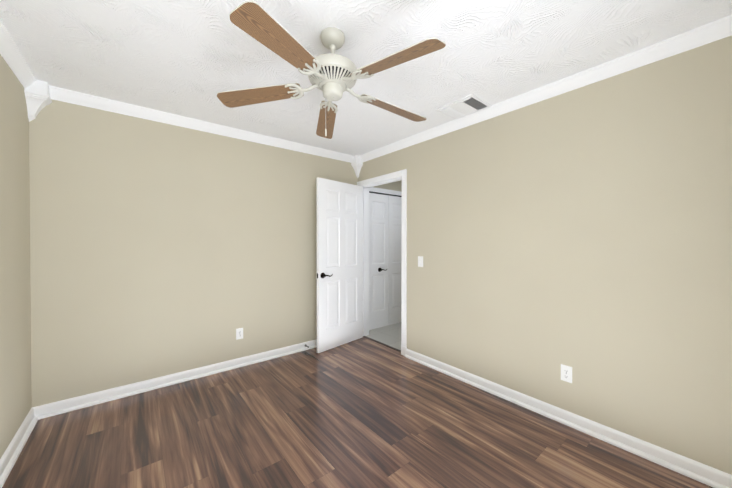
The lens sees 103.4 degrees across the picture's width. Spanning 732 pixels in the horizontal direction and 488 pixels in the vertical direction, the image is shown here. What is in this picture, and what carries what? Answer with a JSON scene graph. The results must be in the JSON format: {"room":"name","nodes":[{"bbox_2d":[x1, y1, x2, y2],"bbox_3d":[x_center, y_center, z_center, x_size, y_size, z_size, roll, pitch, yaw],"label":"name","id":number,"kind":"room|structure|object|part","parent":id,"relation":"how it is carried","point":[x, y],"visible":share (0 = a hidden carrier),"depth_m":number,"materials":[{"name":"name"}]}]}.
{"room":"empty bedroom","nodes":[
{"label":"empty bedroom","id":0,"kind":"room"},
{"bbox_2d":[0,54,31,458],"bbox_3d":[-1.298,0.070,0.583,0.130,2.440,3.790,0,1,-39],"label":"wall","id":1,"kind":"structure","parent":0,"point":[15,351],"depth_m":1.81,"materials":[{"name":"paint"}]},
{"bbox_2d":[0,18,36,88],"bbox_3d":[-1.266,-1.111,0.684,0.058,0.080,3.660,0,1,-39],"label":"crown molding","id":2,"kind":"structure","parent":1,"relation":"attached to","point":[12,56],"depth_m":1.74,"materials":[{"name":"white wood"}]},
{"bbox_2d":[0,408,37,487],"bbox_3d":[-1.274,1.246,0.696,0.038,0.086,3.660,0,1,-39],"label":"baseboard","id":3,"kind":"structure","parent":1,"relation":"attached to","point":[10,456],"depth_m":1.76,"materials":[{"name":"white wood"}]},
{"bbox_2d":[29,99,357,406],"bbox_3d":[-1.367,0.051,3.047,3.120,2.440,0.130,0,1,-39],"label":"wall","id":4,"kind":"structure","parent":0,"point":[158,249],"depth_m":2.57,"materials":[{"name":"paint"}]},
{"bbox_2d":[24,80,51,121],"bbox_3d":[-2.357,-1.022,2.081,0.116,0.278,0.116,0,1,-39],"label":"trim","id":5,"kind":"structure","parent":4,"relation":"attached to","point":[37,96],"depth_m":2.06,"materials":[{"name":"white wood"}]},
{"bbox_2d":[32,339,316,419],"bbox_3d":[-1.264,1.228,3.032,2.990,0.086,0.038,0,1,-39],"label":"baseboard","id":6,"kind":"structure","parent":4,"relation":"attached to","point":[68,405],"depth_m":2.56,"materials":[{"name":"white wood"}]},
{"bbox_2d":[49,85,353,162],"bbox_3d":[-1.257,-1.128,3.006,2.990,0.080,0.058,0,1,-39],"label":"crown molding","id":7,"kind":"structure","parent":4,"relation":"attached to","point":[80,98],"depth_m":2.64,"materials":[{"name":"white wood"}]},
{"bbox_2d":[236,328,242,339],"bbox_3d":[-1.314,0.934,3.008,0.070,0.114,0.008,0,1,-39],"label":"electrical outlet","id":8,"kind":"object","parent":4,"relation":"attached to","point":[239,333],"visible":1,"depth_m":3.00,"materials":[{"name":"white plastic"}]},
{"bbox_2d":[351,155,362,177],"bbox_3d":[-0.121,-1.036,3.887,0.116,0.278,0.116,0,1,-39],"label":"trim","id":9,"kind":"structure","parent":4,"relation":"attached to","point":[356,164],"depth_m":3.87,"materials":[{"name":"white wood"}]},
{"bbox_2d":[2,337,712,487],"bbox_3d":[-0.155,1.323,1.600,3.175,0.080,3.920,0,1,-39],"label":"floor","id":10,"kind":"structure","parent":0,"point":[363,412],"depth_m":1.90,"materials":[{"name":"laminate"}]},
{"bbox_2d":[363,336,400,351],"bbox_3d":[0.210,1.263,3.659,0.044,0.008,0.765,0,1,-39],"label":"threshold","id":11,"kind":"object","parent":10,"relation":"on","point":[391,347],"depth_m":3.63,"materials":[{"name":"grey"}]},
{"bbox_2d":[0,0,731,155],"bbox_3d":[0.514,-1.212,2.205,5.000,0.100,4.050,0,1,-39],"label":"ceiling","id":12,"kind":"structure","parent":0,"point":[189,58],"depth_m":1.72,"materials":[{"name":"white paint"}]},
{"bbox_2d":[217,1,445,138],"bbox_3d":[-0.148,-0.879,1.609,1.255,0.557,1.259,0,1,-39],"label":"fan","id":13,"kind":"object","parent":12,"relation":"hanging from","point":[332,76],"visible":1,"depth_m":1.50,"materials":[{"name":"brown wood"}]},
{"bbox_2d":[309,66,354,89],"bbox_3d":[-0.186,-0.898,1.610,0.254,0.034,0.254,0,1,-39],"label":"vent","id":14,"kind":"object","parent":13,"relation":"attached to","point":[339,75],"depth_m":1.54,"materials":[{"name":"white metal"}]},
{"bbox_2d":[436,94,491,118],"bbox_3d":[0.829,-1.154,2.460,0.300,0.020,0.344,0,1,-39],"label":"ceiling vent","id":15,"kind":"object","parent":12,"relation":"in","point":[459,108],"depth_m":2.44,"materials":[{"name":"white metal"}]},
{"bbox_3d":[0.829,-1.155,2.460,0.248,0.001,0.292,0,1,-39],"label":"air conditioning vent recess","id":16,"kind":"part","parent":15,"relation":"part of","materials":[{"name":"grey metal"}]},
{"bbox_2d":[367,322,400,349],"bbox_3d":[1.322,1.306,3.751,1.825,0.080,2.690,0,1,-39],"label":"floor","id":17,"kind":"structure","parent":0,"point":[389,335],"depth_m":3.99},
{"bbox_2d":[375,180,401,191],"bbox_3d":[0.546,0.038,4.760,1.750,2.440,0.130,0,1,-39],"label":"wall","id":18,"kind":"structure","parent":0,"point":[396,186],"depth_m":4.58,"materials":[{"name":"paint"}]},
{"bbox_2d":[369,321,400,329],"bbox_3d":[0.549,1.216,4.663,1.620,0.086,0.038,0,1,-39],"label":"baseboard","id":19,"kind":"structure","parent":18,"relation":"attached to","point":[384,325],"depth_m":4.43,"materials":[{"name":"white wood"}]},
{"bbox_2d":[369,193,401,328],"bbox_3d":[0.354,0.248,4.463,0.796,2.000,0.081,0,1,-39],"label":"bifold door","id":20,"kind":"structure","parent":18,"relation":"in","point":[385,238],"depth_m":4.43,"materials":[{"name":"white wood"}]},
{"bbox_3d":[0.183,0.249,4.358,0.396,2.000,0.030,0,1,-39],"label":"panel","id":21,"kind":"part","parent":20,"relation":"part of","materials":[{"name":"white wood"}]},
{"bbox_3d":[0.494,0.247,4.609,0.396,2.000,0.030,0,1,-39],"label":"panel","id":22,"kind":"part","parent":20,"relation":"part of","materials":[{"name":"white wood"}]},
{"bbox_2d":[369,187,401,195],"bbox_3d":[0.551,0.209,4.653,1.620,2.100,0.045,0,1,-39],"label":"trim","id":23,"kind":"structure","parent":18,"relation":"attached to","point":[381,190],"depth_m":4.41,"materials":[{"name":"white wood"}]},
{"bbox_2d":[369,191,401,196],"bbox_3d":[0.531,-0.764,4.631,1.310,0.018,0.038,0,1,-39],"label":"trim","id":24,"kind":"structure","parent":18,"relation":"attached to","point":[384,194],"depth_m":4.41,"materials":[{"name":"black"}]},
{"bbox_2d":[358,36,731,474],"bbox_3d":[1.088,0.055,2.595,0.130,2.440,3.920,0,1,-39],"label":"wall","id":25,"kind":"structure","parent":0,"point":[585,233],"depth_m":1.93,"materials":[{"name":"paint"}]},
{"bbox_2d":[357,169,406,355],"bbox_3d":[0.219,0.209,3.655,0.152,2.115,0.918,0,1,-39],"label":"door frame","id":26,"kind":"structure","parent":25,"relation":"attached to","point":[400,173],"depth_m":3.51,"materials":[{"name":"white wood"}]},
{"bbox_2d":[316,177,362,352],"bbox_3d":[-0.310,0.246,3.619,0.137,2.030,0.762,0,1,42],"label":"door","id":27,"kind":"structure","parent":26,"relation":"attached to","point":[339,263],"depth_m":3.57,"materials":[{"name":"painted wood"},{"name":"oil rubbed bronze"}]},
{"bbox_3d":[-0.502,0.368,3.407,0.137,0.066,0.189,0,1,42],"label":"handle","id":28,"kind":"part","parent":27,"relation":"part of","materials":[{"name":"black metal"}]},
{"bbox_2d":[418,256,422,266],"bbox_3d":[0.581,0.189,3.104,0.020,0.114,0.070,0,1,-39],"label":"light switch","id":29,"kind":"object","parent":25,"relation":"attached to","point":[420,261],"visible":1,"depth_m":3.10,"materials":[{"name":"white plastic"}]},
{"bbox_2d":[359,15,731,162],"bbox_3d":[1.015,-1.125,2.526,0.058,0.080,3.660,0,1,-39],"label":"crown molding","id":30,"kind":"structure","parent":25,"relation":"attached to","point":[716,30],"depth_m":1.94,"materials":[{"name":"white wood"}]},
{"bbox_2d":[561,364,571,382],"bbox_3d":[1.432,0.927,2.066,0.008,0.114,0.070,0,1,-39],"label":"electrical outlet","id":31,"kind":"object","parent":25,"relation":"attached to","point":[566,373],"visible":1,"depth_m":2.06,"materials":[{"name":"white plastic"}]},
{"bbox_2d":[405,349,731,487],"bbox_3d":[1.311,1.235,2.194,0.038,0.086,2.743,0,1,-39],"label":"baseboard","id":32,"kind":"structure","parent":25,"relation":"attached to","point":[697,471],"depth_m":1.92,"materials":[{"name":"white wood"}]}
]}

